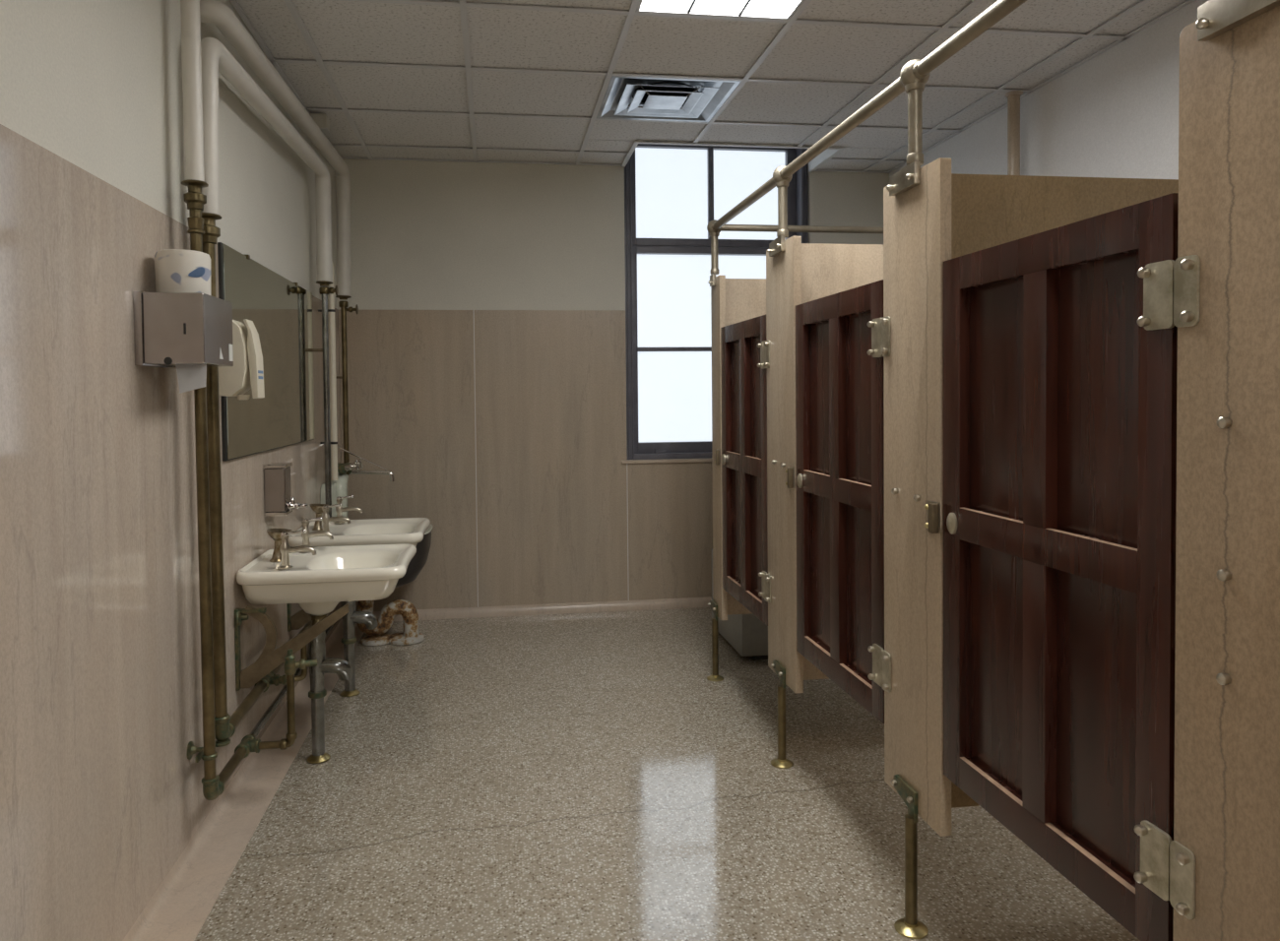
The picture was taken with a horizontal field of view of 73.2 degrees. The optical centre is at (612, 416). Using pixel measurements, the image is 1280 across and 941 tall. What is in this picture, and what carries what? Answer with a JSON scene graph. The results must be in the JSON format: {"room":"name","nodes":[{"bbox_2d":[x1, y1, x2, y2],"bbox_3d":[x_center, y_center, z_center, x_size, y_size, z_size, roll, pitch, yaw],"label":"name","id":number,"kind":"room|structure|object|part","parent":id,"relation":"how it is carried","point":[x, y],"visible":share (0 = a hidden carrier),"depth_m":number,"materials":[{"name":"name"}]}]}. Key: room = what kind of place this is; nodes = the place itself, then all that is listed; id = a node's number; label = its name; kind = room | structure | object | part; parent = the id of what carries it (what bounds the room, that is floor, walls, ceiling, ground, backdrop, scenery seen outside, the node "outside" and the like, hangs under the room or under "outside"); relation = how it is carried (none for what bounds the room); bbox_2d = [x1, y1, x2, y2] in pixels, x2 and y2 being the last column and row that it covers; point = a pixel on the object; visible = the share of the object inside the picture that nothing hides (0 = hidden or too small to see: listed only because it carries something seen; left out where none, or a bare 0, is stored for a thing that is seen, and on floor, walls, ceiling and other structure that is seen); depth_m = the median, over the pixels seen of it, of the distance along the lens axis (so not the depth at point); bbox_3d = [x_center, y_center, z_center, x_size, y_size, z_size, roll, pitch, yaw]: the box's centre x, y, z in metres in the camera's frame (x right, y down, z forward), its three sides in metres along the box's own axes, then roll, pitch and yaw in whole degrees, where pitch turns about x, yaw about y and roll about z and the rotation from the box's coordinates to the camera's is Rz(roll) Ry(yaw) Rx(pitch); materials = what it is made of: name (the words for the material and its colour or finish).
{"room":"public restroom","nodes":[
{"label":"public restroom","id":0,"kind":"room"},
{"bbox_2d":[0,0,337,309],"bbox_3d":[-1.216,-0.264,1.620,0.146,3.150,7.254,-1,2,-8],"label":"wall","id":1,"kind":"structure","parent":0,"point":[96,85],"depth_m":2.29,"materials":[{"name":"paint"}]},
{"bbox_2d":[0,124,191,940],"bbox_3d":[-1.139,0.381,1.675,0.004,1.855,1.709,-1,2,-8],"label":"wall panel","id":2,"kind":"object","parent":1,"relation":"attached to","point":[96,814],"depth_m":1.90,"materials":[{"name":"wood"}]},
{"bbox_2d":[132,291,233,393],"bbox_3d":[-1.147,-0.192,2.319,0.168,0.260,0.253,-1,2,-8],"label":"dispenser","id":3,"kind":"object","parent":1,"relation":"attached to","point":[189,333],"visible":1,"depth_m":2.20,"materials":[{"name":"metal"}]},
{"bbox_3d":[-1.222,-0.227,2.308,0.020,0.188,0.253,-1,2,-8],"label":"plate","id":4,"kind":"part","parent":3,"relation":"part of","materials":[{"name":"metal"}]},
{"bbox_2d":[154,249,210,295],"bbox_3d":[-1.153,-0.380,2.311,0.136,0.120,0.136,-1,2,-8],"label":"paper towel roll","id":5,"kind":"object","parent":3,"relation":"on","point":[176,270],"visible":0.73,"depth_m":2.25,"materials":[{"name":"white paper"}]},
{"bbox_2d":[188,266,204,277],"bbox_3d":[-1.098,-0.382,2.272,0.004,0.029,0.047,0,2,35],"label":"print","id":6,"kind":"object","parent":5,"relation":"attached to","point":[193,272],"depth_m":2.27},
{"bbox_2d":[186,739,230,763],"bbox_3d":[-1.199,0.982,2.543,0.097,0.052,0.156,-1,2,-8],"label":"clamp","id":7,"kind":"object","parent":1,"relation":"attached to","point":[191,749],"visible":0.8,"depth_m":2.52,"materials":[{"name":"gold metal"}]},
{"bbox_3d":[-1.236,0.983,2.535,0.020,0.052,0.052,-1,2,-8],"label":"wall plate","id":8,"kind":"part","parent":7,"relation":"part of","materials":[{"name":"gold metal"}]},
{"bbox_2d":[218,319,264,399],"bbox_3d":[-1.204,-0.179,2.728,0.167,0.254,0.110,-1,2,-8],"label":"soap dispenser","id":9,"kind":"object","parent":1,"relation":"attached to","point":[246,373],"visible":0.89,"depth_m":2.69,"materials":[{"name":"beige plastic"}]},
{"bbox_3d":[-1.141,-0.181,2.737,0.040,0.250,0.082,-1,2,-8],"label":"push lever","id":10,"kind":"part","parent":9,"relation":"part of","materials":[{"name":"beige plastic"}]},
{"bbox_2d":[122,619,363,940],"bbox_3d":[-1.048,1.288,1.672,0.150,0.040,6.934,-1,2,-8],"label":"baseboard","id":11,"kind":"structure","parent":1,"relation":"attached to","point":[178,910],"depth_m":2.63,"materials":[{"name":"stone"}]},
{"bbox_2d":[180,0,335,800],"bbox_3d":[-1.211,-0.189,3.396,0.274,2.575,1.933,-1,2,-8],"label":"pipe","id":12,"kind":"object","parent":1,"relation":"attached to","point":[213,784],"visible":0.99,"depth_m":2.46,"materials":[{"name":"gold metal"}]},
{"bbox_2d":[178,221,341,837],"bbox_3d":[-1.432,0.329,3.806,0.004,1.855,2.593,-1,2,-8],"label":"wall panel","id":13,"kind":"object","parent":1,"relation":"attached to","point":[245,525],"depth_m":3.07,"materials":[{"name":"wood"}]},
{"bbox_2d":[217,242,314,461],"bbox_3d":[-1.394,-0.235,3.564,0.019,0.734,1.412,-1,2,-8],"label":"mirror","id":14,"kind":"object","parent":1,"relation":"attached to","point":[280,309],"visible":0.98,"depth_m":3.46,"materials":[{"name":"black mirror"}]},
{"bbox_2d":[200,37,338,741],"bbox_3d":[-1.280,-0.130,3.442,0.199,2.198,1.822,-1,2,-9],"label":"pipe","id":15,"kind":"object","parent":1,"relation":"attached to","point":[216,58],"visible":0.83,"depth_m":2.58,"materials":[{"name":"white metal"}]},
{"bbox_2d":[199,0,358,463],"bbox_3d":[-1.357,-0.537,3.740,0.151,1.688,2.280,-1,2,-8],"label":"pipe","id":16,"kind":"object","parent":1,"relation":"attached to","point":[217,13],"visible":0.92,"depth_m":3.98,"materials":[{"name":"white metal"}]},
{"bbox_2d":[263,462,307,515],"bbox_3d":[-1.303,0.289,3.443,0.152,0.202,0.110,-1,2,-8],"label":"soap dispenser","id":17,"kind":"object","parent":1,"relation":"attached to","point":[279,501],"visible":1,"depth_m":3.39,"materials":[{"name":"metal"}]},
{"bbox_3d":[-1.339,0.290,3.439,0.080,0.174,0.102,-1,2,-8],"label":"soap tank","id":18,"kind":"part","parent":17,"relation":"part of","materials":[{"name":"metal"}]},
{"bbox_3d":[-1.337,0.196,3.436,0.085,0.014,0.110,-1,2,-8],"label":"lid","id":19,"kind":"part","parent":17,"relation":"part of","materials":[{"name":"silver metal"}]},
{"bbox_2d":[234,602,349,691],"bbox_3d":[-1.122,0.803,3.021,0.382,0.291,0.060,-1,2,-8],"label":"bracket","id":20,"kind":"object","parent":1,"relation":"attached to","point":[271,658],"visible":1,"depth_m":3.00,"materials":[{"name":"gold metal"}]},
{"bbox_2d":[287,603,311,632],"bbox_3d":[-1.225,0.785,3.768,0.382,0.291,0.060,-1,2,-8],"label":"bracket","id":21,"kind":"object","parent":1,"relation":"attached to","point":[295,621],"visible":0.31,"depth_m":3.74,"materials":[{"name":"gold metal"}]},
{"bbox_3d":[-1.222,0.782,3.769,0.376,0.286,0.020,-1,2,-8],"label":"bracket arm","id":22,"kind":"part","parent":21,"relation":"part of","materials":[{"name":"brown wood"}]},
{"bbox_2d":[235,516,416,616],"bbox_3d":[-1.057,0.567,3.253,0.580,0.329,0.524,-1,2,-8],"label":"sink","id":23,"kind":"object","parent":1,"relation":"attached to","point":[317,579],"visible":1,"depth_m":3.08,"materials":[{"name":"beige ceramic"}]},
{"bbox_2d":[266,528,292,563],"bbox_3d":[-1.255,0.486,3.244,0.090,0.122,0.089,-1,2,-8],"label":"cup","id":24,"kind":"object","parent":23,"relation":"on","point":[275,534],"depth_m":3.23,"materials":[{"name":"gold metal"}]},
{"bbox_2d":[277,529,316,569],"bbox_3d":[-1.137,0.476,3.098,0.132,0.136,0.050,-1,2,-8],"label":"tap","id":25,"kind":"object","parent":23,"relation":"on","point":[286,548],"depth_m":3.09,"materials":[{"name":"silver metal"}]},
{"bbox_2d":[300,516,333,552],"bbox_3d":[-1.183,0.467,3.435,0.132,0.136,0.050,-1,2,-8],"label":"tap","id":26,"kind":"object","parent":23,"relation":"on","point":[305,537],"depth_m":3.43,"materials":[{"name":"silver metal"}]},
{"bbox_2d":[316,260,337,480],"bbox_3d":[-1.489,-0.247,4.494,0.088,1.162,0.039,-1,2,-8],"label":"pipe","id":27,"kind":"object","parent":1,"relation":"attached to","point":[331,297],"visible":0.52,"depth_m":4.49,"materials":[{"name":"beige metal"}]},
{"bbox_2d":[288,495,430,547],"bbox_3d":[-1.161,0.549,4.002,0.580,0.329,0.524,-1,2,-8],"label":"sink","id":28,"kind":"object","parent":1,"relation":"attached to","point":[345,531],"visible":0.6,"depth_m":3.97,"materials":[{"name":"beige ceramic"}]},
{"bbox_2d":[310,504,329,530],"bbox_3d":[-1.359,0.468,3.993,0.090,0.122,0.089,-1,2,-8],"label":"cup","id":29,"kind":"object","parent":28,"relation":"on","point":[317,508],"depth_m":3.98,"materials":[{"name":"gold metal"}]},
{"bbox_2d":[321,503,350,533],"bbox_3d":[-1.240,0.457,3.847,0.132,0.136,0.050,-1,2,-8],"label":"tap","id":30,"kind":"object","parent":28,"relation":"on","point":[326,518],"depth_m":3.84,"materials":[{"name":"silver metal"}]},
{"bbox_2d":[334,495,362,523],"bbox_3d":[-1.287,0.449,4.184,0.132,0.136,0.050,-1,2,-8],"label":"tap","id":31,"kind":"object","parent":28,"relation":"on","point":[340,510],"depth_m":4.17,"materials":[{"name":"silver metal"}]},
{"bbox_2d":[288,517,430,547],"bbox_3d":[-1.160,0.613,4.003,0.580,0.201,0.524,-1,2,-8],"label":"basin","id":32,"kind":"object","parent":28,"relation":"in","point":[411,531],"depth_m":3.97,"materials":[{"name":"beige ceramic"}]},
{"bbox_2d":[337,447,394,481],"bbox_3d":[-1.411,0.243,4.696,0.352,0.237,0.254,0,2,24],"label":"faucet","id":33,"kind":"object","parent":1,"relation":"attached to","point":[347,468],"visible":0.96,"depth_m":4.71,"materials":[{"name":"silver metal"}]},
{"bbox_2d":[337,462,352,474],"bbox_3d":[-1.494,0.287,4.746,0.128,0.062,0.254,-1,2,-8],"label":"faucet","id":34,"kind":"object","parent":33,"relation":"on","point":[347,468],"depth_m":4.63,"materials":[{"name":"metal"}]},
{"bbox_3d":[-1.407,0.265,4.639,0.076,0.059,0.059,-1,2,-8],"label":"cross handle","id":35,"kind":"part","parent":33,"relation":"part of","materials":[{"name":"silver metal"}]},
{"bbox_3d":[-1.428,0.261,4.788,0.076,0.059,0.059,-1,2,-8],"label":"cross handle","id":36,"kind":"part","parent":33,"relation":"part of","materials":[{"name":"silver metal"}]},
{"bbox_3d":[-1.398,0.213,4.710,0.316,0.176,0.036,-1,2,-8],"label":"brace rod","id":37,"kind":"part","parent":33,"relation":"part of","materials":[{"name":"silver metal"}]},
{"bbox_3d":[-1.331,0.325,4.722,0.261,0.070,0.025,-1,2,-8],"label":"spout","id":38,"kind":"part","parent":33,"relation":"part of","materials":[{"name":"silver metal"}]},
{"bbox_2d":[334,148,889,463],"bbox_3d":[0.062,-0.377,5.448,3.431,3.150,0.276,-1,2,-8],"label":"wall","id":39,"kind":"structure","parent":0,"point":[425,235],"depth_m":5.19,"materials":[{"name":"paint"}]},
{"bbox_2d":[338,309,477,611],"bbox_3d":[-1.218,0.291,5.147,0.785,1.855,0.004,-1,2,-8],"label":"wall panel","id":40,"kind":"object","parent":39,"relation":"attached to","point":[411,373],"depth_m":5.15,"materials":[{"name":"wood"}]},
{"bbox_2d":[473,310,478,607],"bbox_3d":[-0.828,0.266,5.198,0.004,1.815,0.003,-1,2,-8],"label":"trim","id":41,"kind":"structure","parent":39,"relation":"attached to","point":[474,310],"depth_m":5.20,"materials":[{"name":"white paint"}]},
{"bbox_2d":[373,596,711,621],"bbox_3d":[0.104,1.172,5.335,3.413,0.058,0.026,-1,2,-8],"label":"baseboard","id":42,"kind":"structure","parent":39,"relation":"attached to","point":[687,603],"depth_m":5.27,"materials":[{"name":"stone"}]},
{"bbox_2d":[474,310,628,607],"bbox_3d":[-0.371,0.280,5.263,0.920,1.855,0.004,-1,2,-8],"label":"wall panel","id":43,"kind":"object","parent":39,"relation":"attached to","point":[550,385],"depth_m":5.26,"materials":[{"name":"stone"}]},
{"bbox_2d":[626,463,629,600],"bbox_3d":[0.091,0.726,5.336,0.004,0.870,0.003,-1,2,-8],"label":"trim","id":44,"kind":"structure","parent":39,"relation":"attached to","point":[626,464],"depth_m":5.33,"materials":[{"name":"white paint"}]},
{"bbox_2d":[621,457,711,463],"bbox_3d":[0.666,0.272,5.462,1.258,0.020,0.144,-1,2,-8],"label":"trim","id":45,"kind":"structure","parent":39,"relation":"attached to","point":[710,459],"depth_m":5.34,"materials":[{"name":"stone"}]},
{"bbox_2d":[627,461,712,600],"bbox_3d":[0.678,0.738,5.419,1.186,0.910,0.004,-1,2,-8],"label":"wall panel","id":46,"kind":"object","parent":39,"relation":"attached to","point":[671,504],"depth_m":5.37,"materials":[{"name":"stone"}]},
{"bbox_2d":[624,143,808,459],"bbox_3d":[0.650,-0.766,5.476,1.186,2.055,0.162,-1,2,-8],"label":"window","id":47,"kind":"structure","parent":39,"relation":"in","point":[672,193],"depth_m":5.50,"materials":[{"name":"glass"}]},
{"bbox_3d":[0.651,-0.427,5.502,1.088,1.305,0.083,-1,2,-8],"label":"sash","id":48,"kind":"part","parent":47,"relation":"part of","materials":[{"name":"metal"}]},
{"bbox_3d":[0.638,-1.420,5.497,1.088,0.670,0.045,-1,2,-8],"label":"sash","id":49,"kind":"part","parent":47,"relation":"part of","materials":[{"name":"glass"}]},
{"bbox_2d":[620,72,844,172],"bbox_3d":[0.687,-1.741,5.097,1.226,0.418,0.521,-1,2,-8],"label":"trim","id":50,"kind":"structure","parent":39,"relation":"attached to","point":[828,154],"depth_m":4.89,"materials":[{"name":"white paint"}]},
{"bbox_2d":[194,607,1140,940],"bbox_3d":[0.556,1.343,2.030,3.723,0.120,7.504,-1,2,-8],"label":"floor","id":51,"kind":"structure","parent":0,"point":[565,777],"depth_m":2.71,"materials":[{"name":"stone"}]},
{"bbox_2d":[306,614,352,764],"bbox_3d":[-1.053,0.994,3.191,0.164,0.541,0.104,-1,2,-8],"label":"drain pipe","id":52,"kind":"object","parent":51,"relation":"on","point":[316,649],"visible":0.84,"depth_m":3.16,"materials":[{"name":"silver metal"}]},
{"bbox_2d":[340,600,378,697],"bbox_3d":[-1.152,0.973,3.912,0.164,0.549,0.160,-1,2,-8],"label":"drain pipe","id":53,"kind":"object","parent":51,"relation":"on","point":[369,619],"visible":0.77,"depth_m":3.85,"materials":[{"name":"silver metal"}]},
{"bbox_2d":[320,471,432,645],"bbox_3d":[-1.276,0.759,4.750,0.548,0.935,0.524,-1,2,-8],"label":"toilet","id":54,"kind":"object","parent":51,"relation":"on","point":[411,635],"visible":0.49,"depth_m":4.66,"materials":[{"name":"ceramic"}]},
{"bbox_3d":[-1.276,0.780,4.751,0.547,0.300,0.524,-1,2,-8],"label":"sink bowl","id":55,"kind":"part","parent":54,"relation":"part of","materials":[{"name":"ceramic"}]},
{"bbox_2d":[706,599,723,681],"bbox_3d":[0.476,1.054,4.062,0.080,0.351,0.135,-1,2,-8],"label":"post","id":56,"kind":"object","parent":51,"relation":"on","point":[714,676],"visible":1,"depth_m":4.02,"materials":[{"name":"gold metal"}]},
{"bbox_3d":[0.477,0.915,4.070,0.009,0.074,0.113,-1,2,-8],"label":"clamp plate","id":57,"kind":"part","parent":56,"relation":"part of","materials":[{"name":"gold metal"}]},
{"bbox_2d":[710,548,767,659],"bbox_3d":[0.870,0.982,4.624,0.544,0.460,0.606,-1,2,-8],"label":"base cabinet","id":58,"kind":"object","parent":51,"relation":"on","point":[746,634],"visible":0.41,"depth_m":4.31,"materials":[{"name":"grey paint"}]},
{"bbox_3d":[0.664,0.981,4.293,0.046,0.430,0.005,-1,2,-8],"label":"corner post","id":59,"kind":"part","parent":58,"relation":"part of","materials":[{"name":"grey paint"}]},
{"bbox_2d":[770,660,793,768],"bbox_3d":[0.605,1.077,3.127,0.080,0.351,0.135,-1,2,-8],"label":"post","id":60,"kind":"object","parent":51,"relation":"on","point":[781,762],"visible":1,"depth_m":3.09,"materials":[{"name":"gold metal"}]},
{"bbox_3d":[0.606,0.938,3.135,0.009,0.074,0.113,-1,2,-8],"label":"clamp plate","id":61,"kind":"part","parent":60,"relation":"part of","materials":[{"name":"gold metal"}]},
{"bbox_2d":[891,774,928,939],"bbox_3d":[0.737,1.101,2.166,0.080,0.351,0.135,-1,2,-8],"label":"post","id":62,"kind":"object","parent":51,"relation":"on","point":[909,927],"visible":1,"depth_m":2.13,"materials":[{"name":"gold metal"}]},
{"bbox_3d":[0.739,0.962,2.174,0.009,0.074,0.113,-1,2,-8],"label":"clamp plate","id":63,"kind":"part","parent":62,"relation":"part of","materials":[{"name":"gold metal"}]},
{"bbox_2d":[1004,90,1023,175],"bbox_3d":[1.899,-0.153,4.085,0.080,2.733,0.080,-1,2,-8],"label":"riser pipe","id":64,"kind":"object","parent":51,"relation":"on","point":[1013,97],"visible":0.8,"depth_m":4.03,"materials":[{"name":"metal"}]},
{"bbox_2d":[236,0,1187,171],"bbox_3d":[0.533,-1.713,1.891,3.723,0.503,7.384,-1,2,-8],"label":"ceiling","id":65,"kind":"structure","parent":0,"point":[340,31],"depth_m":3.68,"materials":[{"name":"tile"}]},
{"bbox_2d":[309,113,330,133],"bbox_3d":[-1.457,-1.453,4.267,0.095,0.076,0.090,-1,2,-8],"label":"tile","id":66,"kind":"structure","parent":65,"relation":"attached to","point":[321,119],"depth_m":4.23,"materials":[{"name":"paint"}]},
{"bbox_2d":[596,73,740,122],"bbox_3d":[0.245,-1.544,4.107,0.584,0.096,0.584,-1,2,-8],"label":"ceiling vent","id":67,"kind":"object","parent":65,"relation":"in","point":[663,98],"visible":0.94,"depth_m":4.12,"materials":[{"name":"metal"}]},
{"bbox_2d":[229,0,1195,173],"bbox_3d":[0.544,-1.465,1.833,3.423,0.032,6.954,-1,2,-8],"label":"grid","id":68,"kind":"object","parent":65,"relation":"attached to","point":[462,4],"depth_m":3.71,"materials":[{"name":"white metal"}]},
{"bbox_2d":[636,0,804,19],"bbox_3d":[0.453,-1.512,2.598,0.584,0.086,1.193,-1,2,-8],"label":"ceiling light","id":69,"kind":"object","parent":65,"relation":"attached to","point":[755,9],"visible":0.92,"depth_m":3.15,"materials":[{"name":"grey plastic"}]},
{"bbox_2d":[889,0,1209,179],"bbox_3d":[2.328,-0.313,2.107,0.146,3.150,7.254,-1,2,-8],"label":"wall","id":70,"kind":"structure","parent":0,"point":[1115,114],"depth_m":3.58,"materials":[{"name":"white paint"}]},
{"bbox_2d":[725,278,766,615],"bbox_3d":[1.234,0.135,4.128,1.470,1.572,0.028,-1,2,-8],"label":"wall","id":71,"kind":"structure","parent":70,"relation":"attached to","point":[745,298],"depth_m":4.01,"materials":[{"name":"wood"}]},
{"bbox_2d":[710,275,727,620],"bbox_3d":[0.484,0.145,4.003,0.050,1.579,0.161,-1,2,-8],"label":"pilaster","id":72,"kind":"object","parent":71,"relation":"attached to","point":[718,292],"visible":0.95,"depth_m":3.98,"materials":[{"name":"wood"}]},
{"bbox_2d":[801,243,883,680],"bbox_3d":[1.362,0.158,3.199,1.470,1.572,0.028,-1,2,-8],"label":"wall","id":73,"kind":"structure","parent":70,"relation":"attached to","point":[827,270],"depth_m":3.09,"materials":[{"name":"wood"}]},
{"bbox_2d":[766,236,803,693],"bbox_3d":[0.607,0.167,3.110,0.050,1.579,0.307,-1,2,-8],"label":"pilaster","id":74,"kind":"object","parent":73,"relation":"attached to","point":[783,270],"visible":0.92,"depth_m":3.08,"materials":[{"name":"wood"}]},
{"bbox_2d":[720,314,770,626],"bbox_3d":[0.552,0.200,3.573,0.062,1.190,0.709,-1,2,-8],"label":"door","id":75,"kind":"structure","parent":74,"relation":"attached to","point":[744,347],"depth_m":3.57,"materials":[{"name":"brown wood"}]},
{"bbox_3d":[0.545,-0.084,3.739,0.007,0.494,0.229,-1,2,-8],"label":"door panel","id":76,"kind":"part","parent":75,"relation":"part of","materials":[{"name":"brown wood"}]},
{"bbox_3d":[0.551,0.474,3.754,0.007,0.500,0.229,-1,2,-8],"label":"door panel","id":77,"kind":"part","parent":75,"relation":"part of","materials":[{"name":"brown wood"}]},
{"bbox_3d":[0.585,-0.077,3.451,0.007,0.494,0.229,-1,2,-8],"label":"door panel","id":78,"kind":"part","parent":75,"relation":"part of","materials":[{"name":"brown wood"}]},
{"bbox_3d":[0.591,0.481,3.465,0.007,0.500,0.229,-1,2,-8],"label":"door panel","id":79,"kind":"part","parent":75,"relation":"part of","materials":[{"name":"brown wood"}]},
{"bbox_2d":[706,0,1279,286],"bbox_3d":[1.577,-0.703,1.334,1.534,0.310,5.646,-1,2,-8],"label":"headrail","id":80,"kind":"object","parent":70,"relation":"attached to","point":[1215,18],"visible":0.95,"depth_m":2.08,"materials":[{"name":"silver metal"}]},
{"bbox_3d":[0.464,-0.631,3.992,0.015,0.050,0.060,-1,2,-8],"label":"clamp plate","id":81,"kind":"part","parent":80,"relation":"part of","materials":[{"name":"silver metal"}]},
{"bbox_3d":[0.588,-0.611,3.088,0.015,0.053,0.135,-1,2,-8],"label":"clamp plate","id":82,"kind":"part","parent":80,"relation":"part of","materials":[{"name":"silver metal"}]},
{"bbox_3d":[0.721,-0.587,2.129,0.015,0.053,0.135,-1,2,-8],"label":"clamp plate","id":83,"kind":"part","parent":80,"relation":"part of","materials":[{"name":"silver metal"}]},
{"bbox_3d":[0.853,-0.563,1.166,0.015,0.053,0.135,-1,2,-8],"label":"clamp plate","id":84,"kind":"part","parent":80,"relation":"part of","materials":[{"name":"silver metal"}]},
{"bbox_2d":[951,173,1178,808],"bbox_3d":[1.496,0.181,2.230,1.470,1.572,0.028,-1,2,-8],"label":"wall","id":85,"kind":"structure","parent":70,"relation":"attached to","point":[988,211],"depth_m":2.13,"materials":[{"name":"beige wood"}]},
{"bbox_2d":[883,157,951,836],"bbox_3d":[0.741,0.191,2.137,0.050,1.579,0.297,-1,2,-8],"label":"pilaster","id":86,"kind":"object","parent":85,"relation":"attached to","point":[917,221],"visible":0.94,"depth_m":2.10,"materials":[{"name":"wood"}]},
{"bbox_2d":[795,279,891,723],"bbox_3d":[0.686,0.224,2.602,0.062,1.190,0.721,-1,2,-8],"label":"door","id":87,"kind":"structure","parent":86,"relation":"attached to","point":[843,339],"depth_m":2.59,"materials":[{"name":"brown wood"}]},
{"bbox_3d":[0.679,-0.060,2.770,0.007,0.494,0.235,-1,2,-8],"label":"door panel","id":88,"kind":"part","parent":87,"relation":"part of","materials":[{"name":"brown wood"}]},
{"bbox_3d":[0.684,0.498,2.785,0.007,0.500,0.235,-1,2,-8],"label":"door panel","id":89,"kind":"part","parent":87,"relation":"part of","materials":[{"name":"brown wood"}]},
{"bbox_3d":[0.719,-0.053,2.476,0.007,0.494,0.235,-1,2,-8],"label":"door panel","id":90,"kind":"part","parent":87,"relation":"part of","materials":[{"name":"brown wood"}]},
{"bbox_3d":[0.725,0.506,2.491,0.007,0.500,0.235,-1,2,-8],"label":"door panel","id":91,"kind":"part","parent":87,"relation":"part of","materials":[{"name":"brown wood"}]},
{"bbox_3d":[1.632,0.206,1.240,1.470,1.572,0.028,-1,2,-8],"label":"wall","id":92,"kind":"structure","parent":0,"visible":0},
{"bbox_2d":[1173,4,1279,940],"bbox_3d":[0.881,0.215,1.153,0.042,1.579,0.309,-1,2,-8],"label":"pilaster","id":93,"kind":"object","parent":92,"relation":"attached to","point":[1227,806],"visible":0.92,"depth_m":1.21,"materials":[{"name":"stone"}]},
{"bbox_2d":[943,192,1200,940],"bbox_3d":[0.820,0.248,1.629,0.062,1.190,0.732,-1,2,-8],"label":"door","id":94,"kind":"structure","parent":93,"relation":"attached to","point":[1060,344],"depth_m":1.57,"materials":[{"name":"brown wood"}]},
{"bbox_3d":[0.818,0.522,1.815,0.007,0.500,0.240,-1,2,-8],"label":"door panel","id":95,"kind":"part","parent":94,"relation":"part of","materials":[{"name":"brown wood"}]},
{"bbox_3d":[0.812,-0.036,1.800,0.007,0.494,0.240,-1,2,-8],"label":"door panel","id":96,"kind":"part","parent":94,"relation":"part of","materials":[{"name":"brown wood"}]},
{"bbox_3d":[0.860,0.530,1.515,0.007,0.500,0.240,-1,2,-8],"label":"door panel","id":97,"kind":"part","parent":94,"relation":"part of","materials":[{"name":"brown wood"}]},
{"bbox_3d":[0.854,-0.029,1.501,0.007,0.494,0.240,-1,2,-8],"label":"door panel","id":98,"kind":"part","parent":94,"relation":"part of","materials":[{"name":"brown wood"}]}
]}

